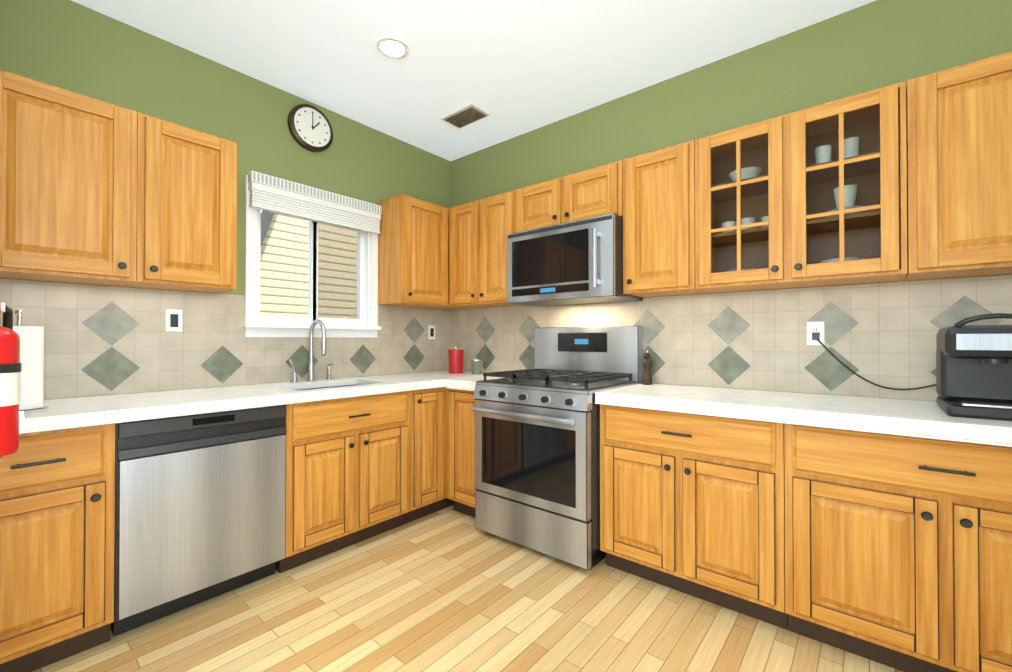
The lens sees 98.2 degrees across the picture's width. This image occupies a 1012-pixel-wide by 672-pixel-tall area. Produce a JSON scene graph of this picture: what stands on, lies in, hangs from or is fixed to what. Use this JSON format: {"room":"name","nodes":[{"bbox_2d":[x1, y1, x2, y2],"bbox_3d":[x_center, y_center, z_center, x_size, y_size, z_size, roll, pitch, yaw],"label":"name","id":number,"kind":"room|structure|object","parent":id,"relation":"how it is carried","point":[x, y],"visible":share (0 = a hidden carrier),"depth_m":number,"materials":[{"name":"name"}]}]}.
{"room":"kitchen","nodes":[
{"label":"kitchen","id":0,"kind":"room"},
{"bbox_2d":[0,0,450,399],"bbox_3d":[-2.156,-0.174,1.911,0.120,2.740,5.320,0,-1,40],"label":"wall","id":1,"kind":"structure","parent":0,"point":[72,46],"depth_m":2.44,"materials":[{"name":"green paint"}]},
{"bbox_2d":[0,69,136,286],"bbox_3d":[-1.899,-0.624,1.856,0.342,0.760,0.478,0,-1,40],"label":"upper cabinet","id":2,"kind":"object","parent":1,"relation":"attached to","point":[68,186],"visible":1,"depth_m":1.78,"materials":[{"name":"brown wood"}]},
{"bbox_2d":[123,112,236,292],"bbox_3d":[-1.617,-0.622,2.195,0.342,0.760,0.400,0,-1,40],"label":"upper cabinet","id":3,"kind":"object","parent":1,"relation":"attached to","point":[186,238],"visible":1,"depth_m":2.09,"materials":[{"name":"brown wood"}]},
{"bbox_2d":[0,278,449,399],"bbox_3d":[-1.345,0.027,2.783,0.010,0.523,2.700,0,-1,40],"label":"backsplash","id":4,"kind":"structure","parent":1,"relation":"attached to","point":[100,340],"depth_m":2.31,"materials":[{"name":"tile"}]},
{"bbox_2d":[166,309,182,331],"bbox_3d":[-1.739,-0.081,2.299,0.008,0.116,0.072,0,-1,40],"label":"electrical outlet","id":5,"kind":"object","parent":4,"relation":"attached to","point":[173,320],"visible":1,"depth_m":2.30,"materials":[{"name":"white plastic"}]},
{"bbox_2d":[428,325,434,338],"bbox_3d":[-0.617,-0.029,3.648,0.008,0.116,0.072,0,-1,40],"label":"electrical outlet","id":6,"kind":"object","parent":4,"relation":"attached to","point":[431,331],"visible":1,"depth_m":3.64,"materials":[{"name":"white plastic"}]},
{"bbox_2d":[287,104,332,151],"bbox_3d":[-1.269,-1.356,2.861,0.040,0.290,0.290,0,-1,40],"label":"wall clock","id":7,"kind":"object","parent":1,"relation":"attached to","point":[310,128],"visible":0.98,"depth_m":2.84,"materials":[{"name":"brown metal"}]},
{"bbox_2d":[243,171,381,337],"bbox_3d":[-1.262,-0.471,2.926,0.200,0.962,0.910,0,-1,40],"label":"window unit","id":8,"kind":"structure","parent":1,"relation":"in","point":[312,205],"depth_m":2.93,"materials":[{"name":"white wood"}]},
{"bbox_2d":[377,194,470,309],"bbox_3d":[-0.589,-0.611,3.430,0.342,0.760,0.738,0,-1,40],"label":"upper cabinet","id":9,"kind":"object","parent":1,"relation":"attached to","point":[413,253],"visible":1,"depth_m":3.18,"materials":[{"name":"brown wood"}]},
{"bbox_2d":[32,505,902,671],"bbox_3d":[-0.496,1.214,0.440,4.540,0.060,5.440,0,-1,40],"label":"floor","id":10,"kind":"structure","parent":0,"point":[449,589],"depth_m":1.82,"materials":[{"name":"brown wood"}]},
{"bbox_2d":[0,424,114,671],"bbox_3d":[-1.834,0.763,1.695,0.634,0.863,0.406,0,-1,40],"label":"base cabinet","id":11,"kind":"object","parent":10,"relation":"on","point":[57,507],"visible":1,"depth_m":1.55,"materials":[{"name":"brown wood"}]},
{"bbox_2d":[110,405,286,635],"bbox_3d":[-1.511,0.766,2.107,0.604,0.863,0.634,0,-1,40],"label":"dishwasher","id":12,"kind":"object","parent":10,"relation":"on","point":[200,508],"visible":0.94,"depth_m":1.87,"materials":[{"name":"silver metal"}]},
{"bbox_2d":[275,391,409,572],"bbox_3d":[-1.052,0.771,2.635,0.634,0.863,0.758,0,-1,40],"label":"base cabinet","id":13,"kind":"object","parent":10,"relation":"on","point":[347,472],"visible":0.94,"depth_m":2.40,"materials":[{"name":"brown wood"}]},
{"bbox_2d":[403,387,452,524],"bbox_3d":[-0.526,0.776,3.272,0.627,0.863,0.884,0,-1,40],"label":"base cabinet","id":14,"kind":"object","parent":10,"relation":"on","point":[427,451],"visible":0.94,"depth_m":2.86,"materials":[{"name":"brown wood"}]},
{"bbox_2d":[19,370,484,433],"bbox_3d":[-1.103,0.397,2.575,0.626,0.221,2.690,0,-1,40],"label":"countertop","id":15,"kind":"structure","parent":14,"relation":"on","point":[68,413],"depth_m":2.01,"materials":[{"name":"white stone"}]},
{"bbox_2d":[13,309,48,414],"bbox_3d":[-1.776,0.090,1.600,0.156,0.377,0.156,0,-1,40],"label":"paper towel holder","id":16,"kind":"object","parent":15,"relation":"on","point":[32,366],"visible":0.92,"depth_m":1.59,"materials":[{"name":"white paper"}]},
{"bbox_2d":[288,319,326,382],"bbox_3d":[-1.224,0.092,2.713,0.206,0.392,0.171,0,-1,40],"label":"faucet","id":17,"kind":"object","parent":15,"relation":"on","point":[311,378],"visible":1,"depth_m":2.77,"materials":[{"name":"silver metal"}]},
{"bbox_2d":[326,363,333,379],"bbox_3d":[-1.155,0.234,2.883,0.076,0.111,0.040,0,-1,40],"label":"soap dispenser","id":18,"kind":"object","parent":15,"relation":"on","point":[328,373],"visible":1,"depth_m":2.88,"materials":[{"name":"silver metal"}]},
{"bbox_2d":[448,347,463,373],"bbox_3d":[-0.395,0.189,3.461,0.124,0.211,0.123,0,-1,40],"label":"canister","id":19,"kind":"object","parent":15,"relation":"on","point":[455,356],"visible":1,"depth_m":3.41,"materials":[{"name":"red ceramic"}]},
{"bbox_2d":[471,359,482,373],"bbox_3d":[-0.226,0.237,3.398,0.092,0.112,0.091,0,-1,40],"label":"jar","id":20,"kind":"object","parent":15,"relation":"on","point":[476,366],"visible":1,"depth_m":3.36,"materials":[{"name":"glass"}]},
{"bbox_2d":[446,388,476,517],"bbox_3d":[-0.096,0.774,3.080,0.366,0.863,0.627,0,-1,40],"label":"base cabinet","id":21,"kind":"object","parent":10,"relation":"on","point":[460,453],"visible":0.4,"depth_m":2.88,"materials":[{"name":"brown wood"}]},
{"bbox_2d":[472,326,642,569],"bbox_3d":[0.303,0.570,2.660,0.778,1.265,0.765,0,-1,40],"label":"gas range","id":22,"kind":"object","parent":10,"relation":"on","point":[537,457],"visible":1,"depth_m":2.43,"materials":[{"name":"silver metal"}]},
{"bbox_2d":[600,404,787,629],"bbox_3d":[0.961,0.767,2.197,0.805,0.863,0.634,0,-1,40],"label":"base cabinet","id":23,"kind":"object","parent":10,"relation":"on","point":[692,505],"visible":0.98,"depth_m":1.93,"materials":[{"name":"brown wood"}]},
{"bbox_2d":[784,423,1011,671],"bbox_3d":[1.618,0.763,1.650,0.900,0.863,0.634,0,-1,40],"label":"base cabinet","id":24,"kind":"object","parent":10,"relation":"on","point":[898,552],"visible":1,"depth_m":1.51,"materials":[{"name":"brown wood"}]},
{"bbox_2d":[446,376,1011,446],"bbox_3d":[1.206,0.311,1.996,3.661,0.058,0.626,0,-1,40],"label":"countertop","id":25,"kind":"structure","parent":24,"relation":"on","point":[924,419],"depth_m":1.76,"materials":[{"name":"white stone"}]},
{"bbox_2d":[642,351,651,384],"bbox_3d":[0.835,0.189,2.594,0.060,0.196,0.060,0,-1,40],"label":"pepper mill","id":26,"kind":"object","parent":25,"relation":"on","point":[647,375],"visible":1,"depth_m":2.58,"materials":[{"name":"brown wood"}]},
{"bbox_2d":[936,313,1011,420],"bbox_3d":[1.756,0.102,1.541,0.325,0.353,0.340,0,-1,40],"label":"coffee maker","id":27,"kind":"object","parent":25,"relation":"on","point":[973,371],"visible":0.98,"depth_m":1.53,"materials":[{"name":"black plastic"}]},
{"bbox_2d":[71,0,875,160],"bbox_3d":[-0.496,-1.596,0.463,4.540,0.080,5.440,0,-1,40],"label":"ceiling","id":28,"kind":"structure","parent":0,"point":[513,68],"depth_m":2.33,"materials":[{"name":"white paint"}]},
{"bbox_2d":[376,36,408,58],"bbox_3d":[-0.603,-1.533,2.335,0.170,0.014,0.170,0,-1,40],"label":"recessed light","id":29,"kind":"object","parent":28,"relation":"in","point":[392,47],"visible":0.98,"depth_m":2.32,"materials":[{"name":"white plastic"}]},
{"bbox_2d":[441,104,489,128],"bbox_3d":[-0.286,-1.527,3.059,0.300,0.014,0.180,0,-1,40],"label":"ceiling vent","id":30,"kind":"object","parent":28,"relation":"in","point":[465,115],"visible":1,"depth_m":3.04,"materials":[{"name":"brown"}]},
{"bbox_2d":[451,0,1011,401],"bbox_3d":[1.206,-0.169,2.496,4.300,2.740,0.120,0,-1,40],"label":"wall","id":31,"kind":"structure","parent":0,"point":[876,44],"depth_m":2.31,"materials":[{"name":"green paint"}]},
{"bbox_2d":[449,190,519,307],"bbox_3d":[-0.111,-0.613,3.290,0.652,0.760,0.342,0,-1,40],"label":"upper cabinet","id":32,"kind":"object","parent":31,"relation":"attached to","point":[480,230],"visible":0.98,"depth_m":3.18,"materials":[{"name":"brown wood"}]},
{"bbox_2d":[515,160,622,232],"bbox_3d":[0.441,-0.839,2.833,0.776,0.315,0.342,0,-1,40],"label":"upper cabinet","id":33,"kind":"object","parent":31,"relation":"attached to","point":[593,192],"visible":0.67,"depth_m":2.68,"materials":[{"name":"brown wood"}]},
{"bbox_2d":[507,213,642,306],"bbox_3d":[0.411,-0.444,2.778,0.756,0.455,0.460,0,-1,40],"label":"microwave","id":34,"kind":"object","parent":33,"relation":"attached to","point":[577,262],"visible":1,"depth_m":2.60,"materials":[{"name":"grey metal"}]},
{"bbox_2d":[623,140,708,297],"bbox_3d":[0.891,-0.619,2.456,0.388,0.760,0.342,0,-1,40],"label":"upper cabinet","id":35,"kind":"object","parent":31,"relation":"attached to","point":[658,223],"visible":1,"depth_m":2.33,"materials":[{"name":"brown wood"}]},
{"bbox_2d":[450,275,1011,401],"bbox_3d":[1.167,0.024,2.442,4.292,0.523,0.010,0,-1,40],"label":"backsplash","id":36,"kind":"structure","parent":31,"relation":"attached to","point":[883,334],"depth_m":2.24,"materials":[{"name":"tile"}]},
{"bbox_2d":[806,322,824,344],"bbox_3d":[1.514,-0.012,2.145,0.072,0.116,0.008,0,-1,40],"label":"outlet","id":37,"kind":"object","parent":36,"relation":"attached to","point":[814,327],"visible":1,"depth_m":2.15,"materials":[{"name":"white plastic"}]},
{"bbox_2d":[812,332,935,389],"bbox_3d":[1.666,0.116,1.951,0.506,0.269,0.098,0,-1,40],"label":"cord","id":38,"kind":"object","parent":37,"relation":"attached to","point":[815,336],"visible":0.85,"depth_m":2.04,"materials":[{"name":"black plastic"}]},
{"bbox_2d":[695,81,906,292],"bbox_3d":[1.349,-0.623,2.075,0.796,0.760,0.342,0,-1,40],"label":"upper cabinet","id":39,"kind":"object","parent":31,"relation":"attached to","point":[815,196],"visible":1,"depth_m":2.00,"materials":[{"name":"brown wood"}]},
{"bbox_2d":[904,51,1011,280],"bbox_3d":[1.966,-0.627,1.562,0.800,0.760,0.342,0,-1,40],"label":"upper cabinet","id":40,"kind":"object","parent":31,"relation":"attached to","point":[959,162],"visible":1,"depth_m":1.62,"materials":[{"name":"brown wood"}]},
{"bbox_3d":[-1.769,-0.179,1.289,1.270,2.740,0.138,0,-1,40],"label":"wall","id":41,"kind":"structure","parent":0,"visible":0},
{"bbox_2d":[0,302,20,457],"bbox_3d":[-1.290,0.075,1.072,0.162,0.438,0.140,0,-1,40],"label":"fire extinguisher","id":42,"kind":"object","parent":41,"relation":"attached to","point":[10,367],"visible":1,"depth_m":1.07,"materials":[{"name":"red metal"}]},
{"bbox_3d":[-6.555,1.593,7.562,13.870,0.100,18.000,0,-1,40],"label":"ground","id":43,"kind":"structure","parent":0,"visible":0},
{"bbox_2d":[260,210,357,318],"bbox_3d":[-0.962,-1.750,8.425,0.200,8.000,9.560,0,-1,40],"label":"neighbouring house","id":44,"kind":"object","parent":43,"relation":"on","point":[272,274],"depth_m":6.08,"materials":[{"name":"beige"}]}
]}

